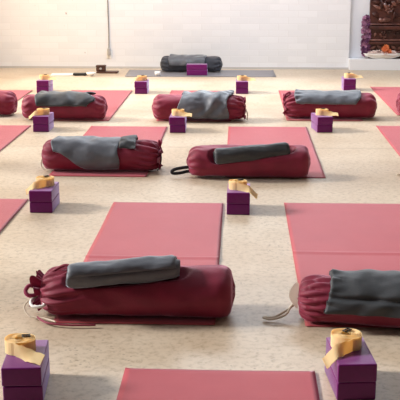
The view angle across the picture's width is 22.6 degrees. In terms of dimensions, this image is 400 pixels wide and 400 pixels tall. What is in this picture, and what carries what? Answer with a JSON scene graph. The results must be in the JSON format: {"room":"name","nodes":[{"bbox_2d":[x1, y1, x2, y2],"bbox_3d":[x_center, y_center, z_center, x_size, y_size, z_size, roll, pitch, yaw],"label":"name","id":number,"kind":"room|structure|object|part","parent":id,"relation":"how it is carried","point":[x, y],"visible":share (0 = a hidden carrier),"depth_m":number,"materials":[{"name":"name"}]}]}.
{"room":"exercise studio","nodes":[
{"label":"exercise studio","id":0,"kind":"room"},
{"bbox_2d":[0,0,350,66],"bbox_3d":[-0.611,-3.268,11.691,4.730,3.400,0.500,1,14,2],"label":"wall","id":1,"kind":"structure","parent":0,"point":[243,33],"depth_m":11.74,"materials":[{"name":"paint"}]},
{"bbox_2d":[107,0,111,58],"bbox_3d":[-1.073,-3.239,11.441,0.056,3.235,0.035,1,14,2],"label":"cable","id":2,"kind":"object","parent":1,"relation":"attached to","point":[109,53],"visible":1,"depth_m":11.79,"materials":[{"name":"grey plastic"}]},
{"bbox_3d":[-1.072,-3.299,11.434,0.018,3.115,0.015,1,14,2],"label":"cord","id":3,"kind":"part","parent":2,"relation":"part of","materials":[{"name":"grey plastic"}]},
{"bbox_2d":[0,66,348,68],"bbox_3d":[-0.496,-1.565,11.842,4.480,0.022,0.012,1,14,2],"label":"baseboard","id":4,"kind":"structure","parent":1,"relation":"attached to","point":[0,66],"depth_m":11.84,"materials":[{"name":"grey paint"}]},
{"bbox_2d":[348,58,399,69],"bbox_3d":[3.200,-1.578,11.671,2.920,0.130,0.150,1,14,2],"label":"trim","id":5,"kind":"structure","parent":1,"relation":"attached to","point":[354,63],"depth_m":11.64,"materials":[{"name":"white paint"}]},
{"bbox_2d":[363,53,399,58],"bbox_3d":[2.125,-1.675,11.654,0.456,0.064,0.100,1,14,2],"label":"dish","id":6,"kind":"object","parent":5,"relation":"on","point":[374,56],"visible":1,"depth_m":11.62,"materials":[{"name":"white ceramic"}]},
{"bbox_2d":[381,44,391,53],"bbox_3d":[2.164,-1.749,11.615,0.125,0.108,0.049,1,14,2],"label":"flower","id":7,"kind":"object","parent":6,"relation":"in","point":[385,49],"visible":1,"depth_m":11.62,"materials":[{"name":"orange plant"}]},
{"bbox_2d":[368,0,399,58],"bbox_3d":[2.457,-2.260,11.548,0.980,1.250,0.115,1,14,2],"label":"carved panel","id":8,"kind":"object","parent":5,"relation":"on","point":[384,15],"visible":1,"depth_m":11.60,"materials":[{"name":"brown wood"}]},
{"bbox_2d":[360,15,371,56],"bbox_3d":[1.930,-1.907,11.643,0.130,0.487,0.100,1,14,2],"label":"flower garland","id":9,"kind":"object","parent":8,"relation":"hanging from","point":[365,45],"visible":1,"depth_m":11.63,"materials":[{"name":"purple plant"}]},
{"bbox_3d":[2.456,-1.992,11.587,0.980,0.040,0.052,1,14,2],"label":"moulding","id":10,"kind":"part","parent":8,"relation":"part of","materials":[{"name":"brown wood"}]},
{"bbox_3d":[2.456,-1.856,11.629,0.980,0.017,0.037,1,14,2],"label":"moulding","id":11,"kind":"part","parent":8,"relation":"part of","materials":[{"name":"brown wood"}]},
{"bbox_3d":[2.456,-1.822,11.632,0.980,0.030,0.047,1,14,2],"label":"moulding","id":12,"kind":"part","parent":8,"relation":"part of","materials":[{"name":"brown wood"}]},
{"bbox_3d":[2.456,-2.030,11.586,0.980,0.015,0.037,1,14,2],"label":"moulding","id":13,"kind":"part","parent":8,"relation":"part of","materials":[{"name":"brown wood"}]},
{"bbox_2d":[385,4,394,13],"bbox_3d":[2.189,-2.203,11.552,0.120,0.123,0.044,1,14,2],"label":"flower","id":14,"kind":"object","parent":8,"relation":"on","point":[389,8],"depth_m":11.55,"materials":[{"name":"brown wood"}]},
{"bbox_2d":[0,68,399,399],"bbox_3d":[0.689,0.043,5.627,7.850,0.120,13.750,1,14,2],"label":"floor","id":15,"kind":"structure","parent":0,"point":[359,164],"depth_m":5.05,"materials":[{"name":"concrete"}]},
{"bbox_2d":[0,199,27,231],"bbox_3d":[-1.291,0.212,4.666,0.610,0.011,1.850,1,14,2],"label":"yoga mat","id":16,"kind":"object","parent":15,"relation":"on","point":[9,208],"visible":1,"depth_m":5.34,"materials":[{"name":"rubber"}]},
{"bbox_2d":[0,125,30,150],"bbox_3d":[-1.670,-0.374,7.046,0.600,0.007,1.820,1,14,2],"label":"yoga mat","id":17,"kind":"object","parent":15,"relation":"on","point":[8,133],"visible":1,"depth_m":7.60,"materials":[{"name":"rubber"}]},
{"bbox_2d":[0,90,31,100],"bbox_3d":[-1.996,-0.876,9.080,0.605,0.007,1.820,1,14,2],"label":"yoga mat","id":18,"kind":"object","parent":15,"relation":"on","point":[19,93],"visible":0.38,"depth_m":9.77,"materials":[{"name":"rubber"}]},
{"bbox_2d":[0,91,17,114],"bbox_3d":[-1.898,-0.826,8.440,0.727,0.191,0.251,1,14,2],"label":"bolster","id":19,"kind":"object","parent":18,"relation":"on","point":[8,99],"visible":1,"depth_m":8.34,"materials":[{"name":"red fabric"}]},
{"bbox_2d":[3,359,49,399],"bbox_3d":[-0.541,0.564,3.139,0.120,0.059,0.228,-1,14,-3],"label":"foam block","id":20,"kind":"object","parent":15,"relation":"on","point":[9,392],"visible":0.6,"depth_m":3.03,"materials":[{"name":"purple plastic"}]},
{"bbox_2d":[1,340,48,385],"bbox_3d":[-0.543,0.506,3.125,0.120,0.059,0.228,-1,14,-2],"label":"foam block","id":21,"kind":"object","parent":20,"relation":"on","point":[15,371],"visible":0.83,"depth_m":3.02,"materials":[{"name":"purple plastic"}]},
{"bbox_2d":[4,333,44,364],"bbox_3d":[-0.528,0.458,3.101,0.189,0.050,0.091,12,19,41],"label":"strap","id":22,"kind":"object","parent":21,"relation":"on","point":[22,346],"visible":1,"depth_m":3.09,"materials":[{"name":"beige fabric"}]},
{"bbox_2d":[33,120,53,131],"bbox_3d":[-1.211,-0.575,7.755,0.120,0.059,0.228,0,14,2],"label":"foam block","id":23,"kind":"object","parent":15,"relation":"on","point":[36,127],"visible":0.84,"depth_m":7.65,"materials":[{"name":"purple plastic"}]},
{"bbox_2d":[33,112,53,123],"bbox_3d":[-1.209,-0.633,7.740,0.120,0.059,0.228,1,14,2],"label":"foam block","id":24,"kind":"object","parent":23,"relation":"on","point":[40,119],"visible":0.85,"depth_m":7.63,"materials":[{"name":"purple plastic"}]},
{"bbox_2d":[29,107,49,118],"bbox_3d":[-1.248,-0.668,7.704,0.189,0.071,0.091,-10,17,-34],"label":"strap","id":25,"kind":"object","parent":24,"relation":"on","point":[40,111],"visible":1,"depth_m":7.68,"materials":[{"name":"beige fabric"}]},
{"bbox_2d":[36,84,52,92],"bbox_3d":[-1.530,-1.101,9.886,0.120,0.059,0.228,1,14,3],"label":"foam block","id":26,"kind":"object","parent":15,"relation":"on","point":[50,88],"visible":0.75,"depth_m":9.78,"materials":[{"name":"purple plastic"}]},
{"bbox_2d":[36,79,52,86],"bbox_3d":[-1.530,-1.159,9.871,0.120,0.059,0.228,1,14,2],"label":"foam block","id":27,"kind":"object","parent":26,"relation":"on","point":[39,83],"visible":0.77,"depth_m":9.77,"materials":[{"name":"purple plastic"}]},
{"bbox_2d":[39,74,55,79],"bbox_3d":[-1.486,-1.207,9.844,0.192,0.050,0.099,4,14,17],"label":"strap","id":28,"kind":"object","parent":27,"relation":"on","point":[44,76],"visible":1,"depth_m":9.81,"materials":[{"name":"beige fabric"}]},
{"bbox_2d":[30,193,59,212],"bbox_3d":[-0.832,0.012,5.375,0.120,0.059,0.228,1,14,2],"label":"foam block","id":29,"kind":"object","parent":15,"relation":"on","point":[35,207],"visible":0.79,"depth_m":5.27,"materials":[{"name":"purple plastic"}]},
{"bbox_2d":[29,182,58,201],"bbox_3d":[-0.832,-0.045,5.357,0.120,0.059,0.228,1,14,2],"label":"foam block","id":30,"kind":"object","parent":29,"relation":"on","point":[46,194],"visible":0.84,"depth_m":5.25,"materials":[{"name":"purple plastic"}]},
{"bbox_2d":[25,175,53,194],"bbox_3d":[-0.865,-0.084,5.339,0.192,0.071,0.098,-12,18,-40],"label":"strap","id":31,"kind":"object","parent":30,"relation":"on","point":[41,181],"visible":1,"depth_m":5.32,"materials":[{"name":"beige fabric"}]},
{"bbox_2d":[51,73,73,75],"bbox_3d":[-1.540,-1.413,11.258,0.260,0.007,0.200,-1,14,-3],"label":"folded cloth","id":32,"kind":"object","parent":15,"relation":"on","point":[52,74],"visible":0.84,"depth_m":11.21,"materials":[{"name":"white fabric"}]},
{"bbox_2d":[73,73,86,75],"bbox_3d":[-1.338,-1.404,11.180,0.150,0.026,0.090,1,14,2],"label":"tray","id":33,"kind":"object","parent":15,"relation":"on","point":[74,74],"visible":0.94,"depth_m":11.14,"materials":[{"name":"black"}]},
{"bbox_2d":[86,72,95,75],"bbox_3d":[-1.210,-1.397,11.125,0.108,0.040,0.108,1,14,2],"label":"bowl","id":34,"kind":"object","parent":15,"relation":"on","point":[87,73],"visible":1,"depth_m":11.10,"materials":[{"name":"white ceramic"}]},
{"bbox_2d":[54,90,132,120],"bbox_3d":[-1.006,-0.869,9.052,0.605,0.007,1.840,1,14,2],"label":"yoga mat","id":35,"kind":"object","parent":15,"relation":"on","point":[114,98],"visible":0.34,"depth_m":9.30,"materials":[{"name":"rubber"}]},
{"bbox_2d":[21,94,107,118],"bbox_3d":[-1.114,-0.773,8.229,0.712,0.189,0.252,1,14,2],"label":"bolster","id":36,"kind":"object","parent":35,"relation":"on","point":[97,109],"visible":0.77,"depth_m":8.12,"materials":[{"name":"red fabric"}]},
{"bbox_2d":[34,91,95,106],"bbox_3d":[-1.093,-0.833,8.192,0.498,0.109,0.266,1,14,2],"label":"blanket","id":37,"kind":"object","parent":36,"relation":"on","point":[43,98],"visible":1,"depth_m":8.10,"materials":[{"name":"grey fabric"}]},
{"bbox_2d":[96,71,118,72],"bbox_3d":[-1.053,-1.460,11.423,0.240,0.018,0.140,1,14,2],"label":"wooden tray","id":38,"kind":"object","parent":15,"relation":"on","point":[97,71],"visible":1,"depth_m":11.38,"materials":[{"name":"brown wood"}]},
{"bbox_2d":[96,65,105,70],"bbox_3d":[-1.128,-1.504,11.424,0.112,0.068,0.090,1,14,2],"label":"wooden box","id":39,"kind":"object","parent":38,"relation":"on","point":[98,67],"visible":1,"depth_m":11.38,"materials":[{"name":"brown wood"}]},
{"bbox_2d":[49,126,166,176],"bbox_3d":[-0.591,-0.363,7.000,0.600,0.007,1.810,1,14,2],"label":"yoga mat","id":40,"kind":"object","parent":15,"relation":"on","point":[142,132],"visible":0.37,"depth_m":7.47,"materials":[{"name":"rubber"}]},
{"bbox_2d":[40,139,162,170],"bbox_3d":[-0.615,-0.294,6.293,0.768,0.192,0.275,1,14,2],"label":"bolster","id":41,"kind":"object","parent":40,"relation":"on","point":[147,154],"visible":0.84,"depth_m":6.19,"materials":[{"name":"red fabric"}]},
{"bbox_2d":[51,136,120,169],"bbox_3d":[-0.698,-0.301,6.268,0.450,0.185,0.249,1,14,2],"label":"blanket","id":42,"kind":"object","parent":41,"relation":"on","point":[86,152],"visible":1,"depth_m":6.17,"materials":[{"name":"fabric"}]},
{"bbox_2d":[119,135,137,148],"bbox_3d":[-0.444,-0.369,6.242,0.104,0.065,0.213,1,14,2],"label":"blanket","id":43,"kind":"object","parent":41,"relation":"on","point":[128,142],"visible":1,"depth_m":6.18,"materials":[{"name":"grey fabric"}]},
{"bbox_2d":[53,202,222,324],"bbox_3d":[-0.208,0.232,4.581,0.600,0.012,1.840,1,14,2],"label":"yoga mat","id":44,"kind":"object","parent":15,"relation":"on","point":[190,232],"visible":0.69,"depth_m":4.78,"materials":[{"name":"rubber"}]},
{"bbox_2d":[24,264,234,325],"bbox_3d":[-0.265,0.335,3.763,0.799,0.191,0.301,1,14,2],"label":"bolster","id":45,"kind":"object","parent":44,"relation":"on","point":[199,290],"visible":0.9,"depth_m":3.69,"materials":[{"name":"red fabric"}]},
{"bbox_2d":[66,255,179,287],"bbox_3d":[-0.282,0.265,3.689,0.423,0.114,0.112,-2,14,-7],"label":"rolled blanket","id":46,"kind":"object","parent":45,"relation":"on","point":[145,269],"visible":1,"depth_m":3.65,"materials":[{"name":"fabric"}]},
{"bbox_2d":[135,85,148,93],"bbox_3d":[-0.568,-1.084,9.815,0.120,0.059,0.228,1,14,2],"label":"foam block","id":47,"kind":"object","parent":15,"relation":"on","point":[137,90],"visible":0.83,"depth_m":9.71,"materials":[{"name":"purple plastic"}]},
{"bbox_2d":[134,79,148,87],"bbox_3d":[-0.569,-1.141,9.797,0.120,0.059,0.228,1,14,3],"label":"foam block","id":48,"kind":"object","parent":47,"relation":"on","point":[137,84],"visible":0.88,"depth_m":9.69,"materials":[{"name":"purple plastic"}]},
{"bbox_2d":[131,75,146,83],"bbox_3d":[-0.607,-1.177,9.767,0.189,0.071,0.091,-8,16,-29],"label":"strap","id":49,"kind":"object","parent":48,"relation":"on","point":[139,77],"visible":1,"depth_m":9.74,"materials":[{"name":"beige fabric"}]},
{"bbox_2d":[170,123,185,132],"bbox_3d":[-0.168,-0.566,7.716,0.120,0.059,0.228,0,14,1],"label":"foam block","id":50,"kind":"object","parent":15,"relation":"on","point":[173,128],"visible":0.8,"depth_m":7.61,"materials":[{"name":"purple plastic"}]},
{"bbox_2d":[169,113,186,124],"bbox_3d":[-0.170,-0.624,7.703,0.120,0.059,0.228,1,14,3],"label":"foam block","id":51,"kind":"object","parent":50,"relation":"on","point":[173,120],"visible":0.9,"depth_m":7.59,"materials":[{"name":"purple plastic"}]},
{"bbox_2d":[172,108,191,116],"bbox_3d":[-0.127,-0.669,7.666,0.192,0.050,0.099,7,16,28],"label":"strap","id":52,"kind":"object","parent":51,"relation":"on","point":[175,112],"visible":1,"depth_m":7.64,"materials":[{"name":"beige fabric"}]},
{"bbox_2d":[156,90,230,121],"bbox_3d":[-0.014,-0.862,9.024,0.610,0.007,1.860,1,14,2],"label":"yoga mat","id":53,"kind":"object","parent":15,"relation":"on","point":[173,92],"visible":0.06,"depth_m":8.20,"materials":[{"name":"rubber"}]},
{"bbox_2d":[152,94,247,119],"bbox_3d":[-0.001,-0.765,8.186,0.789,0.196,0.263,1,14,2],"label":"bolster","id":54,"kind":"object","parent":53,"relation":"on","point":[163,104],"visible":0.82,"depth_m":8.09,"materials":[{"name":"red fabric"}]},
{"bbox_2d":[177,90,233,118],"bbox_3d":[0.042,-0.781,8.157,0.472,0.216,0.292,1,14,2],"label":"blanket","id":55,"kind":"object","parent":54,"relation":"on","point":[201,103],"visible":0.92,"depth_m":8.04,"materials":[{"name":"fabric"}]},
{"bbox_2d":[125,70,275,76],"bbox_3d":[0.009,-1.435,11.345,1.670,0.007,0.620,0,14,1],"label":"yoga mat","id":56,"kind":"object","parent":15,"relation":"on","point":[131,73],"visible":0.8,"depth_m":11.31,"materials":[{"name":"grey rubber"}]},
{"bbox_2d":[160,56,222,71],"bbox_3d":[-0.100,-1.567,11.474,0.717,0.170,0.243,1,14,2],"label":"bolster","id":57,"kind":"object","parent":56,"relation":"on","point":[214,63],"visible":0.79,"depth_m":11.38,"materials":[{"name":"grey fabric"}]},
{"bbox_2d":[168,54,206,65],"bbox_3d":[-0.140,-1.605,11.448,0.434,0.127,0.251,1,14,2],"label":"blanket","id":58,"kind":"object","parent":57,"relation":"on","point":[174,59],"visible":0.94,"depth_m":11.35,"materials":[{"name":"fabric"}]},
{"bbox_2d":[187,69,207,74],"bbox_3d":[-0.031,-1.427,11.179,0.228,0.059,0.120,1,14,2],"label":"foam block","id":59,"kind":"object","parent":56,"relation":"on","point":[189,72],"visible":0.9,"depth_m":11.12,"materials":[{"name":"purple plastic"}]},
{"bbox_2d":[187,64,206,69],"bbox_3d":[-0.034,-1.485,11.166,0.228,0.059,0.120,0,14,1],"label":"foam block","id":60,"kind":"object","parent":59,"relation":"on","point":[189,66],"visible":1,"depth_m":11.11,"materials":[{"name":"purple plastic"}]},
{"bbox_2d":[116,368,319,399],"bbox_3d":[0.029,0.775,2.391,0.620,0.007,1.830,1,14,2],"label":"yoga mat","id":61,"kind":"object","parent":15,"relation":"on","point":[136,383],"visible":1,"depth_m":3.16,"materials":[{"name":"rubber"}]},
{"bbox_2d":[227,204,249,214],"bbox_3d":[0.206,0.022,5.336,0.120,0.059,0.228,1,14,3],"label":"foam block","id":62,"kind":"object","parent":15,"relation":"on","point":[232,209],"visible":0.63,"depth_m":5.22,"materials":[{"name":"purple plastic"}]},
{"bbox_2d":[227,183,249,203],"bbox_3d":[0.205,-0.035,5.318,0.120,0.059,0.228,1,14,3],"label":"foam block","id":63,"kind":"object","parent":62,"relation":"on","point":[233,196],"visible":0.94,"depth_m":5.21,"materials":[{"name":"purple plastic"}]},
{"bbox_2d":[229,179,257,198],"bbox_3d":[0.238,-0.062,5.267,0.189,0.079,0.091,9,17,33],"label":"strap","id":64,"kind":"object","parent":63,"relation":"on","point":[234,184],"visible":1,"depth_m":5.24,"materials":[{"name":"beige fabric"}]},
{"bbox_2d":[236,88,247,93],"bbox_3d":[0.411,-1.084,9.815,0.120,0.059,0.228,0,14,2],"label":"foam block","id":65,"kind":"object","parent":15,"relation":"on","point":[238,90],"visible":0.78,"depth_m":9.71,"materials":[{"name":"purple plastic"}]},
{"bbox_2d":[236,79,247,87],"bbox_3d":[0.411,-1.141,9.798,0.120,0.059,0.228,0,14,2],"label":"foam block","id":66,"kind":"object","parent":65,"relation":"on","point":[239,84],"visible":0.9,"depth_m":9.69,"materials":[{"name":"purple plastic"}]},
{"bbox_2d":[237,75,255,80],"bbox_3d":[0.457,-1.191,9.777,0.192,0.050,0.099,3,14,11],"label":"strap","id":67,"kind":"object","parent":66,"relation":"on","point":[240,77],"visible":1,"depth_m":9.74,"materials":[{"name":"beige fabric"}]},
{"bbox_2d":[225,126,325,177],"bbox_3d":[0.494,-0.356,6.974,0.610,0.008,1.820,1,14,2],"label":"yoga mat","id":68,"kind":"object","parent":15,"relation":"on","point":[236,135],"visible":0.43,"depth_m":7.36,"materials":[{"name":"rubber"}]},
{"bbox_2d":[170,144,310,176],"bbox_3d":[0.247,-0.247,6.112,0.852,0.181,0.248,1,14,2],"label":"bolster","id":69,"kind":"object","parent":68,"relation":"on","point":[200,161],"visible":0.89,"depth_m":6.01,"materials":[{"name":"red fabric"}]},
{"bbox_3d":[-0.111,-0.182,6.086,0.140,0.060,0.024,-1,14,-2],"label":"handle","id":70,"kind":"part","parent":69,"relation":"part of","materials":[{"name":"black fabric"}]},
{"bbox_2d":[213,142,289,163],"bbox_3d":[0.311,-0.284,6.020,0.456,0.123,0.131,-1,14,-6],"label":"rolled blanket","id":71,"kind":"object","parent":69,"relation":"on","point":[259,151],"visible":0.99,"depth_m":5.97,"materials":[{"name":"grey fabric"}]},
{"bbox_2d":[278,90,362,120],"bbox_3d":[1.052,-0.866,9.037,0.620,0.009,1.830,1,14,2],"label":"yoga mat","id":72,"kind":"object","parent":15,"relation":"on","point":[281,92],"visible":0.11,"depth_m":8.24,"materials":[{"name":"rubber"}]},
{"bbox_2d":[282,91,376,117],"bbox_3d":[1.072,-0.795,8.282,0.778,0.205,0.260,1,14,2],"label":"bolster","id":73,"kind":"object","parent":72,"relation":"on","point":[366,107],"visible":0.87,"depth_m":8.18,"materials":[{"name":"red fabric"}]},
{"bbox_2d":[294,89,360,104],"bbox_3d":[1.048,-0.854,8.253,0.552,0.102,0.268,1,14,2],"label":"blanket","id":74,"kind":"object","parent":73,"relation":"on","point":[345,97],"visible":1,"depth_m":8.16,"materials":[{"name":"fabric"}]},
{"bbox_2d":[311,120,332,132],"bbox_3d":[0.940,-0.570,7.732,0.120,0.059,0.228,-1,14,-5],"label":"foam block","id":75,"kind":"object","parent":15,"relation":"on","point":[318,128],"visible":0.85,"depth_m":7.62,"materials":[{"name":"purple plastic"}]},
{"bbox_2d":[311,113,332,124],"bbox_3d":[0.938,-0.627,7.716,0.120,0.059,0.228,-2,14,-7],"label":"foam block","id":76,"kind":"object","parent":75,"relation":"on","point":[319,120],"visible":0.88,"depth_m":7.61,"materials":[{"name":"purple plastic"}]},
{"bbox_2d":[316,108,338,115],"bbox_3d":[0.982,-0.674,7.686,0.189,0.050,0.091,6,15,22],"label":"strap","id":77,"kind":"object","parent":76,"relation":"on","point":[322,111],"visible":1,"depth_m":7.66,"materials":[{"name":"beige fabric"}]},
{"bbox_2d":[284,202,399,327],"bbox_3d":[0.746,0.238,4.554,0.650,0.013,1.860,1,14,2],"label":"yoga mat","id":78,"kind":"object","parent":15,"relation":"on","point":[324,237],"visible":0.75,"depth_m":4.78,"materials":[{"name":"rubber"}]},
{"bbox_2d":[262,274,399,326],"bbox_3d":[0.669,0.369,3.698,0.868,0.157,0.254,2,14,9],"label":"bolster","id":79,"kind":"object","parent":78,"relation":"on","point":[311,297],"visible":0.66,"depth_m":3.65,"materials":[{"name":"red fabric"}]},
{"bbox_2d":[324,269,399,317],"bbox_3d":[0.737,0.340,3.619,0.566,0.128,0.210,2,14,9],"label":"blanket","id":80,"kind":"object","parent":79,"relation":"on","point":[365,292],"visible":1,"depth_m":3.59,"materials":[{"name":"grey fabric"}]},
{"bbox_2d":[341,83,355,89],"bbox_3d":[1.485,-1.133,10.014,0.120,0.059,0.228,1,14,2],"label":"foam block","id":81,"kind":"object","parent":15,"relation":"on","point":[344,87],"visible":0.66,"depth_m":9.90,"materials":[{"name":"purple plastic"}]},
{"bbox_2d":[341,76,355,84],"bbox_3d":[1.484,-1.191,10.000,0.120,0.059,0.228,0,14,2],"label":"foam block","id":82,"kind":"object","parent":81,"relation":"on","point":[346,81],"visible":0.88,"depth_m":9.89,"materials":[{"name":"purple plastic"}]},
{"bbox_2d":[344,72,362,77],"bbox_3d":[1.531,-1.241,9.981,0.189,0.050,0.091,1,14,5],"label":"strap","id":83,"kind":"object","parent":82,"relation":"on","point":[346,75],"visible":1,"depth_m":9.95,"materials":[{"name":"beige fabric"}]},
{"bbox_2d":[324,354,375,399],"bbox_3d":[0.472,0.557,3.169,0.120,0.059,0.228,-1,14,-3],"label":"foam block","id":84,"kind":"object","parent":15,"relation":"on","point":[344,390],"visible":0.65,"depth_m":3.06,"materials":[{"name":"purple plastic"}]},
{"bbox_2d":[326,337,376,382],"bbox_3d":[0.474,0.500,3.151,0.120,0.059,0.228,-1,14,-2],"label":"foam block","id":85,"kind":"object","parent":84,"relation":"on","point":[360,365],"visible":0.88,"depth_m":3.05,"materials":[{"name":"purple plastic"}]},
{"bbox_2d":[322,328,361,368],"bbox_3d":[0.429,0.459,3.141,0.192,0.071,0.098,-13,19,-43],"label":"strap","id":86,"kind":"object","parent":85,"relation":"on","point":[344,341],"visible":1,"depth_m":3.12,"materials":[{"name":"beige fabric"}]},
{"bbox_2d":[370,86,399,114],"bbox_3d":[1.998,-0.930,9.297,0.610,0.008,1.840,1,14,2],"label":"yoga mat","id":87,"kind":"object","parent":15,"relation":"on","point":[389,95],"visible":0.94,"depth_m":9.63,"materials":[{"name":"rubber"}]},
{"bbox_2d":[396,93,399,112],"bbox_3d":[2.014,-0.823,8.427,0.728,0.190,0.250,1,14,2],"label":"bolster","id":88,"kind":"object","parent":87,"relation":"on","point":[398,96],"visible":1,"depth_m":8.40,"materials":[{"name":"red fabric"}]},
{"bbox_2d":[376,126,399,155],"bbox_3d":[1.660,-0.358,6.978,0.620,0.008,1.880,1,14,2],"label":"yoga mat","id":89,"kind":"object","parent":15,"relation":"on","point":[391,133],"visible":1,"depth_m":7.51,"materials":[{"name":"rubber"}]},
{"bbox_2d":[349,0,369,57],"bbox_3d":[3.312,-3.237,11.566,3.120,3.400,0.450,1,14,2],"label":"wall","id":90,"kind":"structure","parent":0,"point":[359,8],"depth_m":11.69,"materials":[{"name":"white paint"}]}
]}

